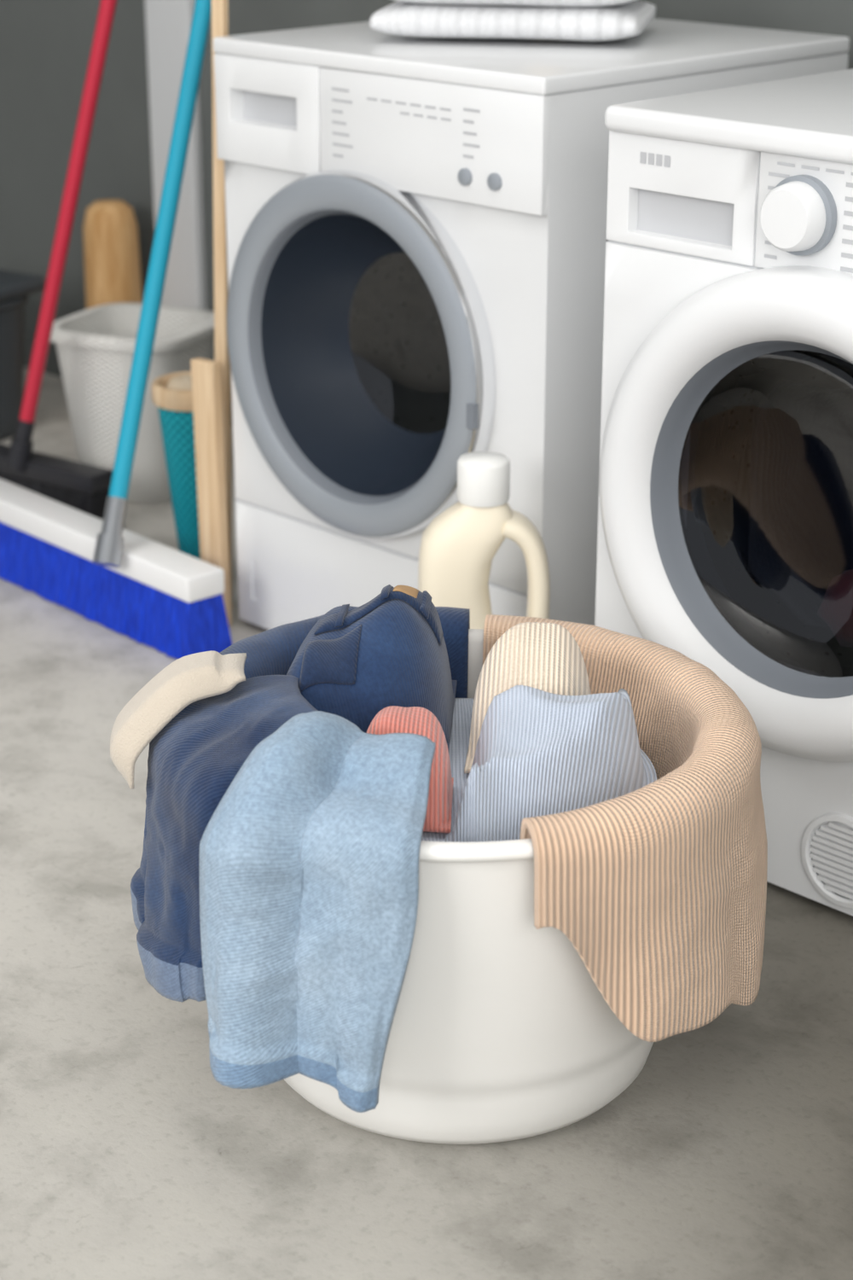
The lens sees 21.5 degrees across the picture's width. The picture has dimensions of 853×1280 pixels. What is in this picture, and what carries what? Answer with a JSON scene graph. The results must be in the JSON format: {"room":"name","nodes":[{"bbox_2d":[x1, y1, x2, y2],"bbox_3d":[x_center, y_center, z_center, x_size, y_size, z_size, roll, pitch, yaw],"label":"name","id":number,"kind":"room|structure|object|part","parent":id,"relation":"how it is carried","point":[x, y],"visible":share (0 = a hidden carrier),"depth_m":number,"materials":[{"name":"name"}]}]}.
{"room":"laundry room","nodes":[
{"label":"laundry room","id":0,"kind":"room"},
{"bbox_2d":[0,366,852,1279],"bbox_3d":[-0.768,0.703,1.573,5.020,0.080,7.200,-20,29,-41],"label":"floor","id":1,"kind":"structure","parent":0,"point":[729,1155],"depth_m":2.10,"materials":[{"name":"concrete"}]},
{"bbox_2d":[0,269,46,441],"bbox_3d":[-0.967,-0.527,4.222,0.370,0.300,0.370,14,25,32],"label":"storage bin","id":2,"kind":"object","parent":1,"relation":"on","point":[15,288],"visible":0.92,"depth_m":4.20,"materials":[{"name":"grey plastic"}]},
{"bbox_3d":[-0.967,-0.653,4.173,0.424,0.029,0.424,-20,29,-41],"label":"bin lid","id":3,"kind":"part","parent":2,"relation":"part of","materials":[{"name":"grey plastic"}]},
{"bbox_2d":[0,0,124,529],"bbox_3d":[-0.607,-0.932,3.655,0.401,1.463,0.360,15,26,34],"label":"broom","id":4,"kind":"object","parent":1,"relation":"on","point":[84,487],"visible":0.73,"depth_m":3.68,"materials":[{"name":"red plastic"}]},
{"bbox_2d":[82,198,142,309],"bbox_3d":[-0.605,-0.642,4.354,0.110,0.419,0.110,-20,29,-41],"label":"wooden log","id":5,"kind":"object","parent":1,"relation":"on","point":[110,231],"visible":0.56,"depth_m":4.28,"materials":[{"name":"brown wood"}]},
{"bbox_2d":[0,0,232,658],"bbox_3d":[-0.325,-0.743,3.304,0.613,1.363,0.630,-15,26,-34],"label":"push broom","id":6,"kind":"object","parent":1,"relation":"on","point":[170,601],"visible":1,"depth_m":3.28,"materials":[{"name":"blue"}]},
{"bbox_3d":[-0.352,-0.807,3.319,0.666,1.256,0.362,-20,29,-41],"label":"handle","id":7,"kind":"part","parent":6,"relation":"part of","materials":[{"name":"teal"}]},
{"bbox_2d":[50,302,214,505],"bbox_3d":[-0.501,-0.408,3.917,0.268,0.300,0.268,10,23,23],"label":"plastic basket","id":8,"kind":"object","parent":1,"relation":"on","point":[96,346],"visible":0.63,"depth_m":3.83,"materials":[{"name":"white plastic"}]},
{"bbox_2d":[151,371,232,559],"bbox_3d":[-0.354,-0.244,3.445,0.122,0.335,0.122,-20,29,-41],"label":"storage basket","id":9,"kind":"object","parent":1,"relation":"on","point":[171,393],"visible":0.52,"depth_m":3.39,"materials":[{"name":"teal woven plastic"},{"name":"light wood"}]},
{"bbox_3d":[-0.354,-0.363,3.398,0.088,0.080,0.088,-20,29,-41],"label":"wooden lid","id":10,"kind":"part","parent":9,"relation":"part of","materials":[{"name":"brown wood"}]},
{"bbox_2d":[191,357,232,626],"bbox_3d":[-0.313,-0.211,3.269,0.021,0.401,0.052,-20,29,-41],"label":"wooden plank","id":11,"kind":"object","parent":1,"relation":"on","point":[206,375],"depth_m":3.24,"materials":[{"name":"beige wood"}]},
{"bbox_2d":[211,0,232,608],"bbox_3d":[-0.289,-0.625,3.163,0.014,1.250,0.071,-20,29,-41],"label":"wooden pole","id":12,"kind":"object","parent":1,"relation":"on","point":[219,8],"visible":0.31,"depth_m":3.20,"materials":[{"name":"beige wood"}]},
{"bbox_2d":[284,628,653,1144],"bbox_3d":[0.031,0.243,2.169,0.522,0.349,0.522,-20,29,-41],"label":"laundry basket","id":13,"kind":"object","parent":1,"relation":"on","point":[501,1031],"visible":0.23,"depth_m":1.99,"materials":[{"name":"plastic"}]},
{"bbox_2d":[130,584,470,1001],"bbox_3d":[-0.107,0.099,2.192,0.516,0.316,0.286,-20,29,-41],"label":"jeans","id":14,"kind":"object","parent":13,"relation":"in","point":[397,648],"visible":0.72,"depth_m":2.08,"materials":[{"name":"blue fabric"}]},
{"bbox_2d":[110,650,246,789],"bbox_3d":[-0.230,0.068,2.084,0.128,0.110,0.092,-1,21,-3],"label":"cloth","id":15,"kind":"object","parent":14,"relation":"on","point":[189,678],"visible":1,"depth_m":2.05,"materials":[{"name":"beige fabric"}]},
{"bbox_3d":[-0.191,0.173,2.082,0.212,0.258,0.219,-20,29,-41],"label":"leg","id":16,"kind":"part","parent":14,"relation":"part of","materials":[{"name":"fabric"}]},
{"bbox_3d":[-0.056,0.026,2.168,0.312,0.143,0.216,-20,29,-41],"label":"seat","id":17,"kind":"part","parent":14,"relation":"part of","materials":[{"name":"fabric"}]},
{"bbox_2d":[199,710,435,1112],"bbox_3d":[-0.081,0.238,1.920,0.213,0.317,0.164,-20,29,-41],"label":"jeans","id":18,"kind":"object","parent":13,"relation":"in","point":[310,856],"visible":1,"depth_m":1.89,"materials":[{"name":"blue fabric"}]},
{"bbox_2d":[421,685,657,842],"bbox_3d":[0.031,0.078,2.105,0.377,0.119,0.377,-20,29,-41],"label":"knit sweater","id":19,"kind":"object","parent":13,"relation":"in","point":[538,753],"visible":0.38,"depth_m":2.00,"materials":[{"name":"grey fabric"}]},
{"bbox_2d":[366,705,453,833],"bbox_3d":[-0.022,0.107,2.027,0.090,0.095,0.110,1,21,2],"label":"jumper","id":20,"kind":"object","parent":19,"relation":"on","point":[418,720],"visible":0.49,"depth_m":2.00,"materials":[{"name":"fabric"}]},
{"bbox_2d":[464,622,591,773],"bbox_3d":[0.104,0.037,2.171,0.121,0.120,0.189,2,21,5],"label":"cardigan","id":21,"kind":"object","parent":19,"relation":"on","point":[546,657],"visible":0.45,"depth_m":2.13,"materials":[{"name":"beige fabric"}]},
{"bbox_2d":[482,614,767,1041],"bbox_3d":[0.197,0.183,2.155,0.262,0.270,0.552,-1,21,-3],"label":"striped towel","id":22,"kind":"object","parent":13,"relation":"in","point":[659,888],"visible":0.84,"depth_m":1.95,"materials":[{"name":"beige fabric"}]},
{"bbox_2d":[418,451,550,629],"bbox_3d":[0.070,-0.025,2.768,0.163,0.416,0.096,0,21,-1],"label":"detergent bottle","id":23,"kind":"object","parent":1,"relation":"on","point":[459,546],"visible":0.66,"depth_m":2.70,"materials":[{"name":"beige plastic"}]},
{"bbox_2d":[213,17,849,629],"bbox_3d":[0.133,-0.412,3.166,0.638,0.850,0.604,-20,29,-41],"label":"washing machine","id":24,"kind":"object","parent":1,"relation":"on","point":[416,226],"visible":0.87,"depth_m":2.90,"materials":[{"name":"white metal"}]},
{"bbox_3d":[-0.016,-0.404,3.052,0.014,0.248,0.248,-20,29,-41],"label":"door glass","id":25,"kind":"part","parent":24,"relation":"part of","materials":[{"name":"glass"}]},
{"bbox_2d":[369,0,656,40],"bbox_3d":[0.120,-0.853,2.995,0.350,0.087,0.250,4,22,10],"label":"folded towel","id":26,"kind":"object","parent":24,"relation":"on","point":[558,20],"visible":1,"depth_m":2.90,"materials":[{"name":"white fabric"}]},
{"bbox_3d":[0.141,-0.801,3.024,0.614,0.022,0.604,-20,29,-41],"label":"lid","id":27,"kind":"part","parent":24,"relation":"part of","materials":[{"name":"white metal"}]},
{"bbox_2d":[595,69,852,915],"bbox_3d":[0.603,-0.173,2.549,0.654,0.850,0.604,-20,29,-41],"label":"washing machine","id":28,"kind":"object","parent":1,"relation":"on","point":[725,538],"visible":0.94,"depth_m":2.42,"materials":[{"name":"white metal"}]},
{"bbox_3d":[0.617,-0.562,2.414,0.612,0.028,0.604,-20,29,-41],"label":"lid","id":29,"kind":"part","parent":28,"relation":"part of","materials":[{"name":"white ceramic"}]},
{"bbox_3d":[0.418,-0.136,2.378,0.045,0.352,0.352,-20,29,-41],"label":"door glass","id":30,"kind":"part","parent":28,"relation":"part of","materials":[{"name":"glass"}]},
{"bbox_2d":[802,812,852,907],"bbox_3d":[0.454,0.241,2.449,0.008,0.110,0.110,-20,29,-41],"label":"vent grille","id":31,"kind":"object","parent":28,"relation":"attached to","point":[827,837],"depth_m":2.46,"materials":[{"name":"white plastic"}]},
{"bbox_2d":[0,0,852,425],"bbox_3d":[0.967,-1.171,2.703,0.120,2.600,7.200,-20,29,-41],"label":"wall","id":32,"kind":"structure","parent":0,"point":[46,45],"depth_m":4.40,"materials":[{"name":"grey paint"}]},
{"bbox_2d":[23,332,62,378],"bbox_3d":[-1.069,-0.695,4.975,0.012,0.070,1.568,-20,29,-41],"label":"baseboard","id":33,"kind":"structure","parent":32,"relation":"attached to","point":[52,365],"depth_m":4.72,"materials":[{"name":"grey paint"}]},
{"bbox_2d":[145,0,207,310],"bbox_3d":[-0.473,-1.423,4.044,0.022,2.100,0.128,-20,29,-41],"label":"trim","id":34,"kind":"structure","parent":32,"relation":"attached to","point":[168,22],"depth_m":4.22,"materials":[{"name":"white paint"}]}
]}

